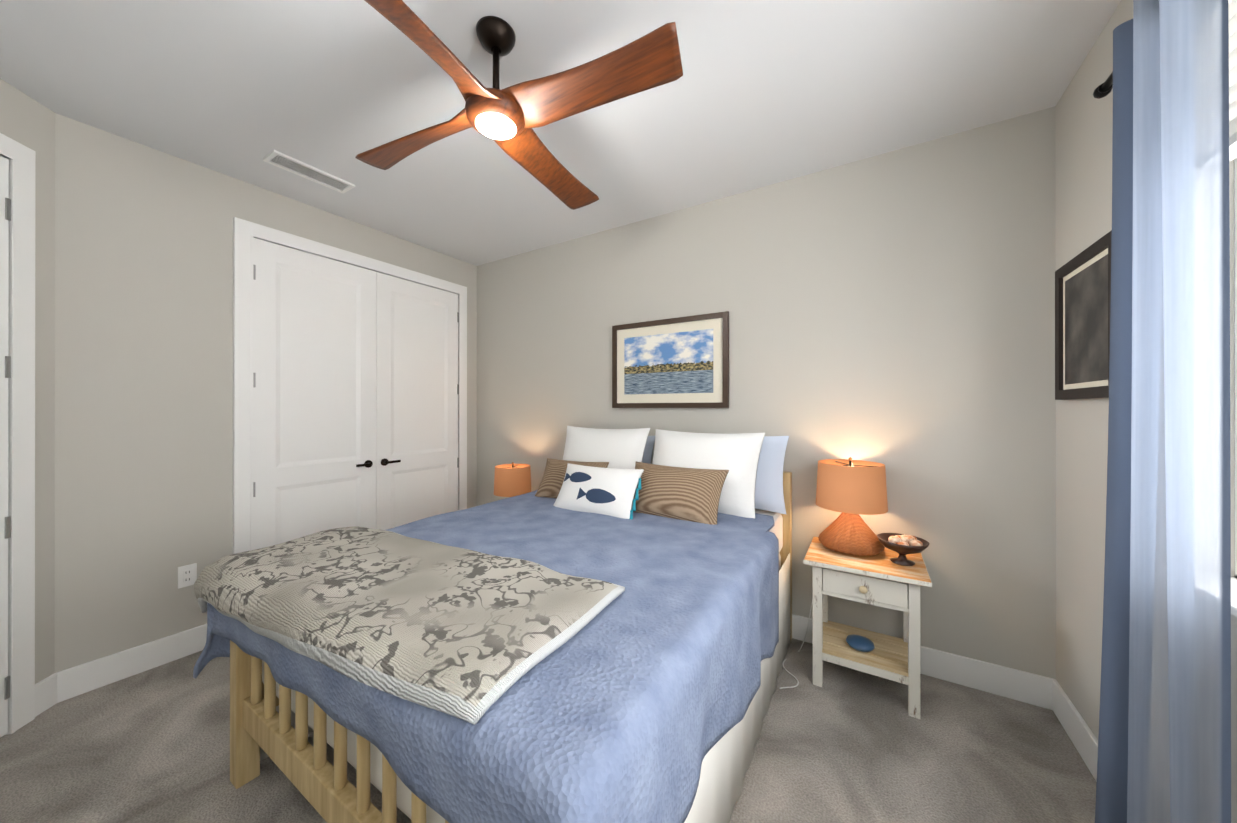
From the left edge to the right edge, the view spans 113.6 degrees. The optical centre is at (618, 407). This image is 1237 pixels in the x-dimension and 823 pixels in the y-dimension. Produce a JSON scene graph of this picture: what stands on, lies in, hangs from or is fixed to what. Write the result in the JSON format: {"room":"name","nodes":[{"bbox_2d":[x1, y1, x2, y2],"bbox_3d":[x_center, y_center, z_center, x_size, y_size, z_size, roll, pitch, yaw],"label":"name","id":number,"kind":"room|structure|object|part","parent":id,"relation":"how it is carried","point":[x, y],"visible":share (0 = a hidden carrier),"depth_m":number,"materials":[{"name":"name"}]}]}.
{"room":"bedroom","nodes":[
{"label":"bedroom","id":0,"kind":"room"},
{"bbox_2d":[0,78,54,683],"bbox_3d":[-2.536,-0.001,1.275,0.120,2.740,1.416,0,0,-13],"label":"wall","id":1,"kind":"structure","parent":0,"point":[27,121],"depth_m":1.83,"materials":[{"name":"grey paint"}]},
{"bbox_2d":[0,133,35,737],"bbox_3d":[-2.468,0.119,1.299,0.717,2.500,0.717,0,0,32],"label":"door frame","id":2,"kind":"structure","parent":1,"relation":"attached to","point":[17,435],"depth_m":1.72,"materials":[{"name":"white wood"}]},
{"bbox_2d":[35,614,1097,781],"bbox_3d":[-0.542,1.300,1.492,3.940,0.140,3.240,0,0,32],"label":"baseboard","id":3,"kind":"structure","parent":1,"relation":"attached to","point":[996,679],"depth_m":1.95,"materials":[{"name":"white wood"}]},
{"bbox_2d":[55,113,476,672],"bbox_3d":[-2.021,0.001,2.963,0.120,2.740,2.530,0,0,32],"label":"wall","id":4,"kind":"structure","parent":0,"point":[143,373],"depth_m":2.12,"materials":[{"name":"grey paint"}]},
{"bbox_2d":[178,563,196,588],"bbox_3d":[-2.387,0.930,2.242,0.010,0.116,0.072,0,0,32],"label":"electrical outlet","id":5,"kind":"object","parent":4,"relation":"attached to","point":[187,575],"visible":1,"depth_m":2.24,"materials":[{"name":"white plastic"}]},
{"bbox_2d":[233,217,466,553],"bbox_3d":[-1.836,0.121,3.084,0.068,2.500,1.630,0,0,32],"label":"closet door","id":6,"kind":"structure","parent":4,"relation":"attached to","point":[349,389],"depth_m":2.88,"materials":[{"name":"white wood"}]},
{"bbox_2d":[0,638,1096,822],"bbox_3d":[-0.508,1.419,1.471,4.260,0.100,3.480,0,0,32],"label":"floor","id":7,"kind":"structure","parent":0,"point":[842,744],"depth_m":1.57,"materials":[{"name":"carpet"}]},
{"bbox_2d":[193,426,791,822],"bbox_3d":[-0.236,0.751,1.913,1.795,1.238,2.163,0,0,32],"label":"bed","id":8,"kind":"object","parent":7,"relation":"on","point":[596,627],"visible":1,"depth_m":1.16,"materials":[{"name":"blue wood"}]},
{"bbox_2d":[194,526,624,724],"bbox_3d":[-0.744,0.629,1.345,1.467,0.212,0.665,0,0,32],"label":"throw","id":9,"kind":"object","parent":8,"relation":"on","point":[392,626],"depth_m":1.08,"materials":[{"name":"beige fabric"}]},
{"bbox_3d":[-0.199,0.826,1.944,1.540,0.443,1.930,0,0,32],"label":"mattress","id":10,"kind":"part","parent":8,"relation":"part of","materials":[{"name":"white"}]},
{"bbox_2d":[563,426,649,468],"bbox_3d":[-0.127,0.369,2.776,0.686,0.473,0.250,0,0,32],"label":"pillow","id":11,"kind":"object","parent":8,"relation":"on","point":[614,448],"depth_m":2.70,"materials":[{"name":"white fabric"}]},
{"bbox_2d":[642,436,654,463],"bbox_3d":[-0.060,0.392,2.922,0.700,0.405,0.184,0,0,32],"label":"pillow","id":12,"kind":"object","parent":8,"relation":"on","point":[648,441],"depth_m":2.75,"materials":[{"name":"blue"}]},
{"bbox_2d":[652,429,764,517],"bbox_3d":[0.481,0.372,2.389,0.709,0.467,0.265,0,0,32],"label":"pillow","id":13,"kind":"object","parent":8,"relation":"on","point":[742,454],"depth_m":2.28,"materials":[{"name":"white fabric"}]},
{"bbox_2d":[755,436,788,514],"bbox_3d":[0.638,0.377,2.492,0.762,0.435,0.190,0,0,32],"label":"pillow","id":14,"kind":"object","parent":8,"relation":"on","point":[772,484],"depth_m":2.30,"materials":[{"name":"blue"}]},
{"bbox_2d":[780,598,812,688],"bbox_3d":[0.939,1.227,2.142,0.128,0.315,0.465,0,0,32],"label":"lamp cord","id":15,"kind":"object","parent":7,"relation":"on","point":[798,651],"visible":0.98,"depth_m":2.24,"materials":[{"name":"white plastic"}]},
{"bbox_2d":[803,537,931,718],"bbox_3d":[1.235,1.058,2.040,0.504,0.624,0.422,0,0,32],"label":"nightstand","id":16,"kind":"object","parent":7,"relation":"on","point":[881,579],"visible":0.9,"depth_m":1.93,"materials":[{"name":"beige wood"}]},
{"bbox_2d":[816,457,887,555],"bbox_3d":[1.221,0.502,2.132,0.330,0.486,0.330,0,0,32],"label":"table lamp","id":17,"kind":"object","parent":16,"relation":"on","point":[847,490],"visible":0.98,"depth_m":2.03,"materials":[{"name":"ceramic"},{"name":"fabric"}]},
{"bbox_2d":[846,634,874,651],"bbox_3d":[1.202,1.170,2.014,0.124,0.040,0.124,0,0,32],"label":"stone","id":18,"kind":"object","parent":16,"relation":"on","point":[859,643],"visible":1,"depth_m":1.99,"materials":[{"name":"blue stone"}]},
{"bbox_2d":[877,533,928,565],"bbox_3d":[1.367,0.677,1.948,0.208,0.135,0.208,0,0,32],"label":"shell bowl","id":19,"kind":"object","parent":16,"relation":"on","point":[903,545],"visible":1,"depth_m":1.92,"materials":[{"name":"brown wood"}]},
{"bbox_3d":[-0.861,1.125,3.298,0.440,0.492,0.440,0,0,32],"label":"side table","id":20,"kind":"object","parent":7,"relation":"on","visible":0},
{"bbox_2d":[494,462,531,496],"bbox_3d":[-0.861,0.660,3.299,0.300,0.436,0.300,0,0,32],"label":"table lamp","id":21,"kind":"object","parent":20,"relation":"on","point":[512,480],"visible":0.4,"depth_m":3.18,"materials":[{"name":"fabric"}]},
{"bbox_2d":[0,0,1120,265],"bbox_3d":[-0.508,-1.421,1.474,4.260,0.100,3.480,0,0,32],"label":"ceiling","id":22,"kind":"structure","parent":0,"point":[762,94],"depth_m":1.74,"materials":[{"name":"white paint"}]},
{"bbox_2d":[263,150,354,193],"bbox_3d":[-1.785,-1.363,2.355,0.150,0.012,0.400,0,0,32],"label":"ceiling vent","id":23,"kind":"object","parent":22,"relation":"in","point":[296,167],"visible":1,"depth_m":2.33,"materials":[{"name":"white plastic"}]},
{"bbox_2d":[355,0,682,209],"bbox_3d":[-0.449,-1.194,1.484,1.076,0.350,1.076,0,0,-20],"label":"ceiling fan","id":24,"kind":"object","parent":22,"relation":"hanging from","point":[507,119],"visible":1,"depth_m":1.40,"materials":[{"name":"brown wood"}]},
{"bbox_2d":[477,106,1055,678],"bbox_3d":[0.374,0.001,2.902,4.260,2.740,0.120,0,0,32],"label":"wall","id":25,"kind":"structure","parent":0,"point":[893,312],"depth_m":2.20,"materials":[{"name":"grey paint"}]},
{"bbox_2d":[612,311,728,407],"bbox_3d":[0.334,-0.309,2.838,0.880,0.620,0.029,0,0,32],"label":"framed picture","id":26,"kind":"object","parent":25,"relation":"attached to","point":[680,362],"visible":0.9,"depth_m":2.81,"materials":[{"name":"brown"}]},
{"bbox_2d":[1055,0,1236,822],"bbox_3d":[1.203,-0.002,0.417,0.160,2.740,3.480,0,0,32],"label":"wall","id":27,"kind":"structure","parent":0,"point":[1083,136],"depth_m":1.58,"materials":[{"name":"grey paint"}]},
{"bbox_2d":[1055,230,1111,399],"bbox_3d":[1.788,-0.316,1.548,0.029,0.560,0.500,0,0,32],"label":"picture","id":28,"kind":"object","parent":27,"relation":"attached to","point":[1082,314],"visible":0.71,"depth_m":1.55,"materials":[{"name":"black"}]},
{"bbox_2d":[1093,0,1230,822],"bbox_3d":[0.897,0.148,0.242,0.175,2.410,2.522,0,0,32],"label":"curtain","id":29,"kind":"object","parent":27,"relation":"hanging from","point":[1164,745],"visible":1,"depth_m":0.94,"materials":[{"name":"blue fabric"}]},
{"bbox_3d":[0.920,-1.021,0.229,0.121,0.058,2.522,0,0,32],"label":"rod","id":30,"kind":"part","parent":29,"relation":"part of","materials":[{"name":"black metal"}]},
{"bbox_2d":[1228,0,1236,161],"bbox_3d":[1.067,-0.860,0.226,0.060,0.419,2.010,0,0,32],"label":"window blinds","id":31,"kind":"object","parent":27,"relation":"attached to","point":[1232,11],"visible":0.4,"depth_m":1.01,"materials":[{"name":"white"}]},
{"bbox_2d":[1231,576,1236,616],"bbox_3d":[1.043,0.458,0.239,0.125,0.023,2.070,0,0,32],"label":"window sill","id":32,"kind":"structure","parent":27,"relation":"attached to","point":[1233,596],"depth_m":0.96,"materials":[{"name":"white wood"}]},
{"bbox_2d":[1234,158,1236,577],"bbox_3d":[1.118,-0.302,0.194,0.050,1.540,2.030,0,0,32],"label":"window","id":33,"kind":"structure","parent":27,"relation":"in","point":[1235,216],"depth_m":1.07,"materials":[{"name":"white"}]}
]}

